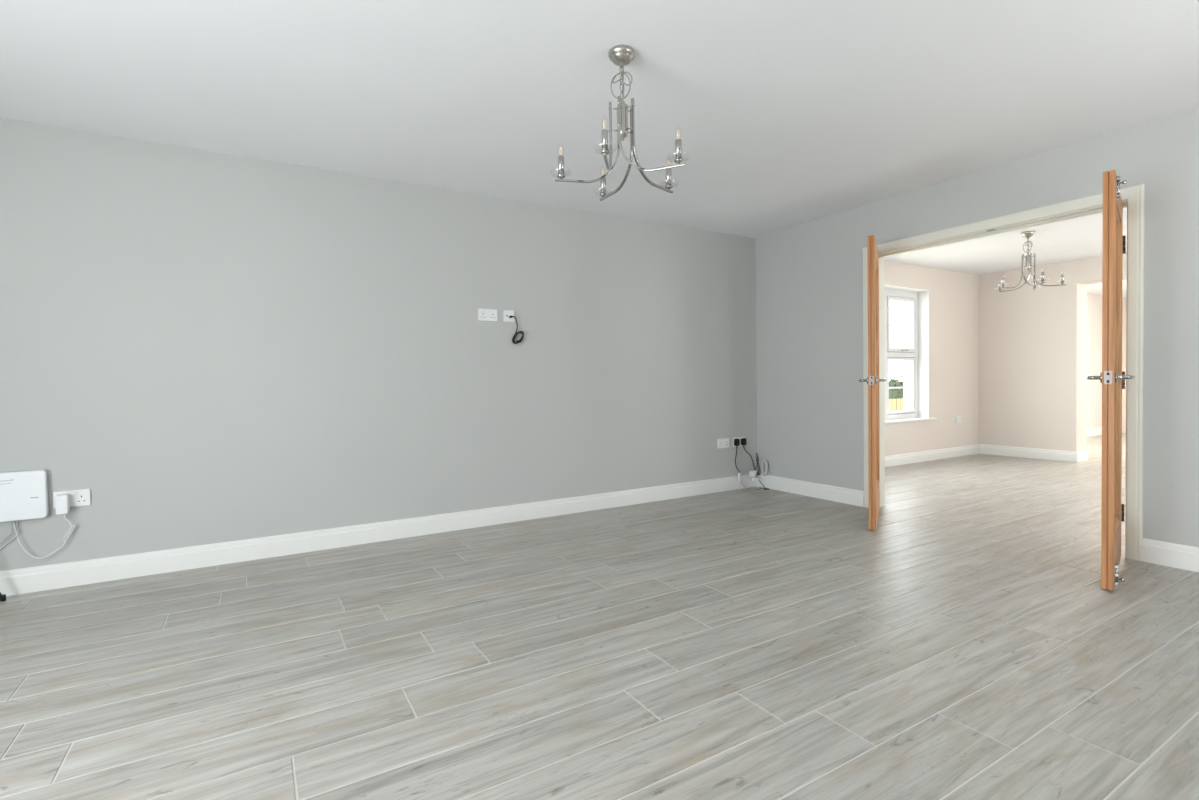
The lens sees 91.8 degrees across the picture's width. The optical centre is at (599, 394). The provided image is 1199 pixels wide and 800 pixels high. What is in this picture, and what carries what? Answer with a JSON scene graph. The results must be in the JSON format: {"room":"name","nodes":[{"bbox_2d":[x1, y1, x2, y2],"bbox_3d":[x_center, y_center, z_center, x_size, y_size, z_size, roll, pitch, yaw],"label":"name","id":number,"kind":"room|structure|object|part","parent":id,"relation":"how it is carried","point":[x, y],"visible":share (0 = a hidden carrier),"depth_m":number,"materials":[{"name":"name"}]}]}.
{"room":"empty living room","nodes":[
{"label":"empty living room","id":0,"kind":"room"},
{"bbox_2d":[0,117,978,570],"bbox_3d":[0.402,-0.286,5.169,11.400,2.400,0.360,-2,1,-31],"label":"wall","id":1,"kind":"structure","parent":0,"point":[214,347],"depth_m":3.72,"materials":[{"name":"grey paint"}]},
{"bbox_2d":[0,470,48,521],"bbox_3d":[-2.960,0.511,2.928,0.262,0.246,0.038,-2,1,-31],"label":"hub","id":2,"kind":"object","parent":1,"relation":"attached to","point":[23,494],"visible":1,"depth_m":2.94,"materials":[{"name":"white plastic"}]},
{"bbox_2d":[0,521,14,543],"bbox_3d":[-3.062,0.754,2.866,0.257,0.250,0.010,-2,1,-31],"label":"cable","id":3,"kind":"object","parent":2,"relation":"attached to","point":[12,522],"visible":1,"depth_m":2.92,"materials":[{"name":"grey plastic"}]},
{"bbox_2d":[0,521,18,548],"bbox_3d":[-3.055,0.757,2.881,0.258,0.255,0.007,-2,1,-31],"label":"cable","id":4,"kind":"object","parent":2,"relation":"attached to","point":[16,521],"visible":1,"depth_m":2.94,"materials":[{"name":"white plastic"}]},
{"bbox_2d":[13,494,74,558],"bbox_3d":[-2.848,0.679,2.978,0.237,0.320,0.050,-2,1,-31],"label":"power adapter","id":5,"kind":"object","parent":1,"relation":"attached to","point":[62,501],"visible":1,"depth_m":3.00,"materials":[{"name":"white plastic"}]},
{"bbox_3d":[-2.857,0.733,2.981,0.224,0.211,0.010,-2,1,-30],"label":"power cord","id":6,"kind":"part","parent":5,"relation":"part of","materials":[{"name":"white plastic"}]},
{"bbox_2d":[53,489,90,507],"bbox_3d":[-2.774,0.544,3.054,0.147,0.087,0.014,-2,1,-31],"label":"double socket","id":7,"kind":"object","parent":1,"relation":"attached to","point":[80,497],"visible":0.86,"depth_m":3.06,"materials":[{"name":"white plastic"}]},
{"bbox_2d":[0,473,757,595],"bbox_3d":[-1.284,0.902,3.951,6.600,0.126,0.018,-2,1,-31],"label":"baseboard","id":8,"kind":"structure","parent":1,"relation":"attached to","point":[76,573],"depth_m":3.65,"materials":[{"name":"white wood"}]},
{"bbox_2d":[478,308,497,320],"bbox_3d":[-0.810,-0.582,4.219,0.147,0.087,0.014,-2,1,-31],"label":"double socket","id":9,"kind":"object","parent":1,"relation":"attached to","point":[483,314],"visible":1,"depth_m":4.21,"materials":[{"name":"white plastic"}]},
{"bbox_2d":[503,310,514,321],"bbox_3d":[-0.669,-0.585,4.303,0.085,0.085,0.014,-2,1,-31],"label":"plate","id":10,"kind":"object","parent":1,"relation":"attached to","point":[506,313],"visible":0.99,"depth_m":4.30,"materials":[{"name":"white plastic"}]},
{"bbox_2d":[509,316,523,343],"bbox_3d":[-0.612,-0.482,4.316,0.108,0.212,0.038,-2,1,-31],"label":"lead","id":11,"kind":"object","parent":10,"relation":"attached to","point":[516,333],"visible":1,"depth_m":4.31,"materials":[{"name":"black rubber"}]},
{"bbox_2d":[717,438,728,447],"bbox_3d":[1.155,0.450,5.412,0.147,0.087,0.014,-2,1,-31],"label":"double socket","id":12,"kind":"object","parent":1,"relation":"attached to","point":[721,443],"visible":1,"depth_m":5.41,"materials":[{"name":"white plastic"}]},
{"bbox_2d":[734,439,739,471],"bbox_3d":[1.296,0.572,5.475,0.064,0.318,0.034,-2,1,-31],"label":"plug","id":13,"kind":"object","parent":1,"relation":"attached to","point":[736,441],"visible":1,"depth_m":5.47,"materials":[{"name":"black plastic"}]},
{"bbox_2d":[738,471,747,488],"bbox_3d":[1.349,0.807,5.458,0.152,0.175,0.060,-2,1,-31],"label":"lead","id":14,"kind":"object","parent":13,"relation":"hanging from","point":[739,474],"visible":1,"depth_m":5.46,"materials":[{"name":"white plastic"}]},
{"bbox_2d":[733,437,744,446],"bbox_3d":[1.326,0.446,5.515,0.147,0.087,0.014,-2,1,-31],"label":"double socket","id":15,"kind":"object","parent":1,"relation":"attached to","point":[739,438],"visible":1,"depth_m":5.51,"materials":[{"name":"white plastic"}]},
{"bbox_2d":[741,438,767,475],"bbox_3d":[1.476,0.591,5.518,0.242,0.362,0.118,-1,1,-19],"label":"plug","id":16,"kind":"object","parent":1,"relation":"attached to","point":[743,440],"depth_m":5.53,"materials":[{"name":"black plastic"}]},
{"bbox_3d":[1.457,0.634,5.555,0.176,0.275,0.026,-1,1,-17],"label":"cord","id":17,"kind":"part","parent":16,"relation":"part of","materials":[{"name":"black rubber"}]},
{"bbox_3d":[1.572,0.690,5.538,0.033,0.158,0.087,-2,1,-31],"label":"cable coil","id":18,"kind":"part","parent":16,"relation":"part of","materials":[{"name":"white plastic"}]},
{"bbox_2d":[884,285,936,423],"bbox_3d":[3.072,-0.468,6.699,2.520,1.610,0.233,-2,1,-31],"label":"window","id":19,"kind":"structure","parent":1,"relation":"in","point":[917,353],"depth_m":7.23,"materials":[{"name":"white plastic"}]},
{"bbox_3d":[3.703,-0.116,7.173,0.571,0.687,0.056,-2,1,-31],"label":"sash","id":20,"kind":"part","parent":19,"relation":"part of","materials":[{"name":"white plastic"}]},
{"bbox_3d":[3.695,-0.863,7.153,0.571,0.665,0.066,-2,1,-31],"label":"sash","id":21,"kind":"part","parent":19,"relation":"part of","materials":[{"name":"white plastic"}]},
{"bbox_3d":[3.102,0.325,6.686,2.520,0.024,0.163,-2,1,-31],"label":"sill","id":22,"kind":"part","parent":19,"relation":"part of","materials":[{"name":"white wood"}]},
{"bbox_2d":[885,444,979,466],"bbox_3d":[3.394,0.773,6.793,4.050,0.126,0.018,-2,1,-31],"label":"baseboard","id":23,"kind":"structure","parent":1,"relation":"attached to","point":[922,456],"depth_m":7.22,"materials":[{"name":"white wood"}]},
{"bbox_2d":[955,415,961,422],"bbox_3d":[4.674,0.314,7.561,0.147,0.087,0.010,-2,1,-31],"label":"double socket","id":24,"kind":"object","parent":1,"relation":"attached to","point":[957,418],"visible":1,"depth_m":7.55,"materials":[{"name":"white plastic"}]},
{"bbox_2d":[0,433,1198,799],"bbox_3d":[3.943,0.950,3.893,16.100,0.120,5.700,-2,1,-31],"label":"floor","id":25,"kind":"structure","parent":0,"point":[751,643],"depth_m":2.15,"materials":[{"name":"grey wood"}]},
{"bbox_2d":[0,592,5,601],"bbox_3d":[-3.040,0.618,2.655,0.394,0.800,0.377,-2,1,-31],"label":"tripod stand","id":26,"kind":"object","parent":25,"relation":"on","point":[2,596],"visible":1,"depth_m":2.85,"materials":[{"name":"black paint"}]},
{"bbox_2d":[749,453,768,489],"bbox_3d":[1.514,0.723,5.493,0.139,0.339,0.147,-2,1,-31],"label":"adapter","id":27,"kind":"object","parent":25,"relation":"on","point":[751,473],"visible":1,"depth_m":5.51,"materials":[{"name":"white plastic"}]},
{"bbox_2d":[0,0,1198,296],"bbox_3d":[3.804,-1.572,4.011,16.100,0.120,6.100,-2,1,-31],"label":"ceiling","id":28,"kind":"structure","parent":0,"point":[786,114],"depth_m":2.71,"materials":[{"name":"white paint"}]},
{"bbox_2d":[550,45,689,200],"bbox_3d":[0.115,-1.158,2.425,0.556,0.530,0.580,-2,2,-36],"label":"chandelier","id":29,"kind":"object","parent":28,"relation":"hanging from","point":[620,55],"visible":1,"depth_m":2.40,"materials":[{"name":"silver metal"}]},
{"bbox_2d":[557,156,564,178],"bbox_3d":[-0.160,-0.944,2.413,0.034,0.094,0.034,-2,1,-31],"label":"candle","id":30,"kind":"object","parent":29,"relation":"on","point":[560,175],"depth_m":2.40,"materials":[{"name":"silver metal"}]},
{"bbox_3d":[-0.051,-1.052,2.433,0.278,0.324,0.012,-1,1,-11],"label":"arm","id":31,"kind":"part","parent":29,"relation":"part of","materials":[{"name":"silver metal"}]},
{"bbox_2d":[600,177,606,196],"bbox_3d":[0.017,-0.951,2.659,0.034,0.094,0.034,-2,1,-31],"label":"candle","id":32,"kind":"object","parent":29,"relation":"on","point":[603,193],"depth_m":2.65,"materials":[{"name":"silver metal"}]},
{"bbox_2d":[601,129,609,154],"bbox_3d":[0.020,-0.941,2.169,0.034,0.094,0.034,-2,1,-31],"label":"candle","id":33,"kind":"object","parent":29,"relation":"on","point":[604,132],"depth_m":2.16,"materials":[{"name":"silver metal"}]},
{"bbox_3d":[0.032,-1.050,2.278,0.012,0.324,0.278,-1,1,7],"label":"arm","id":34,"kind":"part","parent":29,"relation":"part of","materials":[{"name":"silver metal"}]},
{"bbox_3d":[0.071,-1.056,2.559,0.012,0.324,0.278,-2,1,-29],"label":"arm","id":35,"kind":"part","parent":29,"relation":"part of","materials":[{"name":"silver metal"}]},
{"bbox_3d":[0.093,-1.292,2.407,0.018,0.150,0.018,-1,1,9],"label":"chain","id":36,"kind":"part","parent":29,"relation":"part of","materials":[{"name":"silver metal"}]},
{"bbox_3d":[0.204,-1.053,2.309,0.278,0.324,0.012,0,1,25],"label":"arm","id":37,"kind":"part","parent":29,"relation":"part of","materials":[{"name":"silver metal"}]},
{"bbox_3d":[0.228,-1.057,2.482,0.012,0.324,0.278,0,2,43],"label":"arm","id":38,"kind":"part","parent":29,"relation":"part of","materials":[{"name":"silver metal"}]},
{"bbox_2d":[665,168,672,189],"bbox_3d":[0.306,-0.954,2.567,0.034,0.094,0.034,-2,1,-31],"label":"candle","id":39,"kind":"object","parent":29,"relation":"on","point":[669,185],"depth_m":2.56,"materials":[{"name":"silver metal"}]},
{"bbox_2d":[674,139,682,163],"bbox_3d":[0.308,-0.947,2.264,0.034,0.094,0.034,-2,1,-31],"label":"candle","id":40,"kind":"object","parent":29,"relation":"on","point":[678,142],"depth_m":2.25,"materials":[{"name":"silver metal"}]},
{"bbox_2d":[997,231,1065,292],"bbox_3d":[4.092,-1.282,5.535,0.556,0.530,0.580,-2,2,-42],"label":"chandelier","id":41,"kind":"object","parent":28,"relation":"hanging from","point":[1027,234],"visible":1,"depth_m":5.50,"materials":[{"name":"silver metal"}]},
{"bbox_2d":[1001,277,1004,286],"bbox_3d":[3.820,-1.067,5.496,0.034,0.094,0.034,-2,1,-31],"label":"candle","id":42,"kind":"object","parent":41,"relation":"on","point":[1002,278],"depth_m":5.49,"materials":[{"name":"silver metal"}]},
{"bbox_3d":[3.926,-1.176,5.527,0.278,0.324,0.012,-1,1,-17],"label":"arm","id":43,"kind":"part","parent":41,"relation":"part of","materials":[{"name":"silver metal"}]},
{"bbox_3d":[4.035,-1.180,5.664,0.045,0.324,0.277,-2,2,-42],"label":"arm","id":44,"kind":"part","parent":41,"relation":"part of","materials":[{"name":"silver metal"}]},
{"bbox_3d":[4.023,-1.174,5.381,0.012,0.324,0.278,-1,1,1],"label":"arm","id":45,"kind":"part","parent":41,"relation":"part of","materials":[{"name":"silver metal"}]},
{"bbox_3d":[4.199,-1.181,5.603,0.012,0.324,0.278,0,2,37],"label":"arm","id":46,"kind":"part","parent":41,"relation":"part of","materials":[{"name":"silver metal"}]},
{"bbox_2d":[1040,272,1044,282],"bbox_3d":[4.023,-1.065,5.271,0.034,0.094,0.034,-2,1,-31],"label":"candle","id":47,"kind":"object","parent":41,"relation":"on","point":[1042,273],"depth_m":5.26,"materials":[{"name":"silver metal"}]},
{"bbox_3d":[4.192,-1.178,5.428,0.278,0.324,0.012,0,1,19],"label":"arm","id":48,"kind":"part","parent":41,"relation":"part of","materials":[{"name":"silver metal"}]},
{"bbox_2d":[1060,274,1063,284],"bbox_3d":[4.300,-1.072,5.394,0.034,0.094,0.034,-2,1,-31],"label":"candle","id":49,"kind":"object","parent":41,"relation":"on","point":[1062,275],"depth_m":5.38,"materials":[{"name":"silver metal"}]},
{"bbox_2d":[755,107,1198,546],"bbox_3d":[2.926,-0.286,3.442,0.150,2.400,5.200,-2,1,-31],"label":"wall","id":50,"kind":"structure","parent":0,"point":[810,402],"depth_m":3.91,"materials":[{"name":"grey paint"}]},
{"bbox_2d":[758,474,863,506],"bbox_3d":[1.833,0.831,5.150,0.018,0.126,1.134,-2,1,-31],"label":"baseboard","id":51,"kind":"structure","parent":50,"relation":"attached to","point":[816,490],"depth_m":5.07,"materials":[{"name":"white wood"}]},
{"bbox_2d":[859,235,886,529],"bbox_3d":[2.006,-0.088,4.240,0.181,1.981,0.774,0,1,28],"label":"door","id":52,"kind":"structure","parent":50,"relation":"in","point":[873,380],"depth_m":3.92,"materials":[{"name":"brown wood"}]},
{"bbox_3d":[1.829,-0.101,4.025,0.068,0.052,0.147,0,1,28],"label":"lever handle","id":53,"kind":"part","parent":52,"relation":"part of","materials":[{"name":"silver metal"}]},
{"bbox_3d":[1.929,-0.101,3.973,0.068,0.052,0.147,0,1,28],"label":"lever handle","id":54,"kind":"part","parent":52,"relation":"part of","materials":[{"name":"silver metal"}]},
{"bbox_2d":[863,184,1144,560],"bbox_3d":[2.620,-0.129,3.959,0.186,2.072,1.697,-2,1,-31],"label":"door frame","id":55,"kind":"structure","parent":50,"relation":"attached to","point":[1133,197],"depth_m":3.27,"materials":[{"name":"white wood"}]},
{"bbox_3d":[2.129,-0.136,4.614,0.018,2.072,0.070,-2,1,-31],"label":"architrave leg","id":56,"kind":"part","parent":55,"relation":"part of","materials":[{"name":"white wood"}]},
{"bbox_3d":[2.273,-0.140,4.700,0.018,2.072,0.070,-2,1,-31],"label":"architrave leg","id":57,"kind":"part","parent":55,"relation":"part of","materials":[{"name":"white wood"}]},
{"bbox_3d":[2.967,-0.118,3.219,0.018,2.072,0.070,-2,1,-31],"label":"architrave leg","id":58,"kind":"part","parent":55,"relation":"part of","materials":[{"name":"white wood"}]},
{"bbox_2d":[1086,170,1134,589],"bbox_3d":[2.669,-0.072,3.019,0.181,1.981,0.774,0,2,44],"label":"door","id":59,"kind":"structure","parent":50,"relation":"in","point":[1112,377],"depth_m":2.76,"materials":[{"name":"brown wood"}]},
{"bbox_3d":[2.440,-0.085,2.862,0.068,0.052,0.147,0,2,44],"label":"lever handle","id":60,"kind":"part","parent":59,"relation":"part of","materials":[{"name":"silver metal"}]},
{"bbox_3d":[2.668,-0.131,3.017,0.006,1.628,0.522,0,2,44],"label":"glass pane","id":61,"kind":"part","parent":59,"relation":"part of","materials":[{"name":"clear glass"}]},
{"bbox_3d":[2.521,-0.084,2.784,0.068,0.052,0.147,0,2,44],"label":"lever handle","id":62,"kind":"part","parent":59,"relation":"part of","materials":[{"name":"silver metal"}]},
{"bbox_2d":[1140,538,1198,571],"bbox_3d":[3.603,0.867,2.204,0.018,0.126,2.357,-2,1,-31],"label":"baseboard","id":63,"kind":"structure","parent":50,"relation":"attached to","point":[1185,557],"depth_m":3.11,"materials":[{"name":"white wood"}]},
{"bbox_2d":[979,252,1126,450],"bbox_3d":[6.523,-0.388,5.735,0.280,2.400,5.030,-2,1,-31],"label":"wall","id":64,"kind":"structure","parent":0,"point":[1033,344],"depth_m":7.25,"materials":[{"name":"beige paint"}]},
{"bbox_2d":[980,444,1075,461],"bbox_3d":[5.400,0.731,7.368,0.018,0.126,1.062,-2,1,-31],"label":"baseboard","id":65,"kind":"structure","parent":64,"relation":"attached to","point":[1059,455],"depth_m":7.32,"materials":[{"name":"white wood"}]},
{"bbox_2d":[1076,450,1087,461],"bbox_3d":[5.798,0.734,6.977,0.298,0.126,0.018,-2,1,-31],"label":"baseboard","id":66,"kind":"structure","parent":64,"relation":"attached to","point":[1082,455],"depth_m":6.96,"materials":[{"name":"white wood"}]},
{"bbox_2d":[1086,294,1101,428],"bbox_3d":[7.181,-0.474,9.319,4.500,2.400,0.300,-2,1,-31],"label":"wall","id":67,"kind":"structure","parent":0,"point":[1094,302],"depth_m":9.89,"materials":[{"name":"beige paint"}]},
{"bbox_2d":[1086,427,1101,436],"bbox_3d":[7.271,0.665,9.202,4.520,0.126,0.018,-2,1,-31],"label":"baseboard","id":68,"kind":"structure","parent":67,"relation":"attached to","point":[1094,431],"depth_m":9.89,"materials":[{"name":"white wood"}]},
{"bbox_2d":[1122,297,1126,432],"bbox_3d":[9.903,-0.514,9.350,0.200,2.400,3.050,-2,1,-31],"label":"wall","id":69,"kind":"structure","parent":0,"point":[1124,299],"depth_m":10.24,"materials":[{"name":"beige paint"}]},
{"label":"outside","id":70,"kind":"structure","parent":0,"visible":0},
{"bbox_3d":[3.739,0.874,22.405,27.000,0.150,25.550,-2,1,-31],"label":"ground","id":71,"kind":"structure","parent":70,"visible":0},
{"bbox_2d":[889,375,902,410],"bbox_3d":[5.522,0.145,18.419,14.100,1.539,1.127,-2,1,-31],"label":"hedge","id":72,"kind":"object","parent":71,"relation":"on","point":[893,393],"visible":0.02,"depth_m":21.27,"materials":[{"name":"green plant"}]},
{"bbox_2d":[889,399,902,410],"bbox_3d":[5.969,0.532,16.729,12.000,0.610,0.070,-2,1,-31],"label":"fence","id":73,"kind":"object","parent":71,"relation":"on","point":[894,404],"visible":0.04,"depth_m":18.88,"materials":[{"name":"yellow wood"}]}
]}

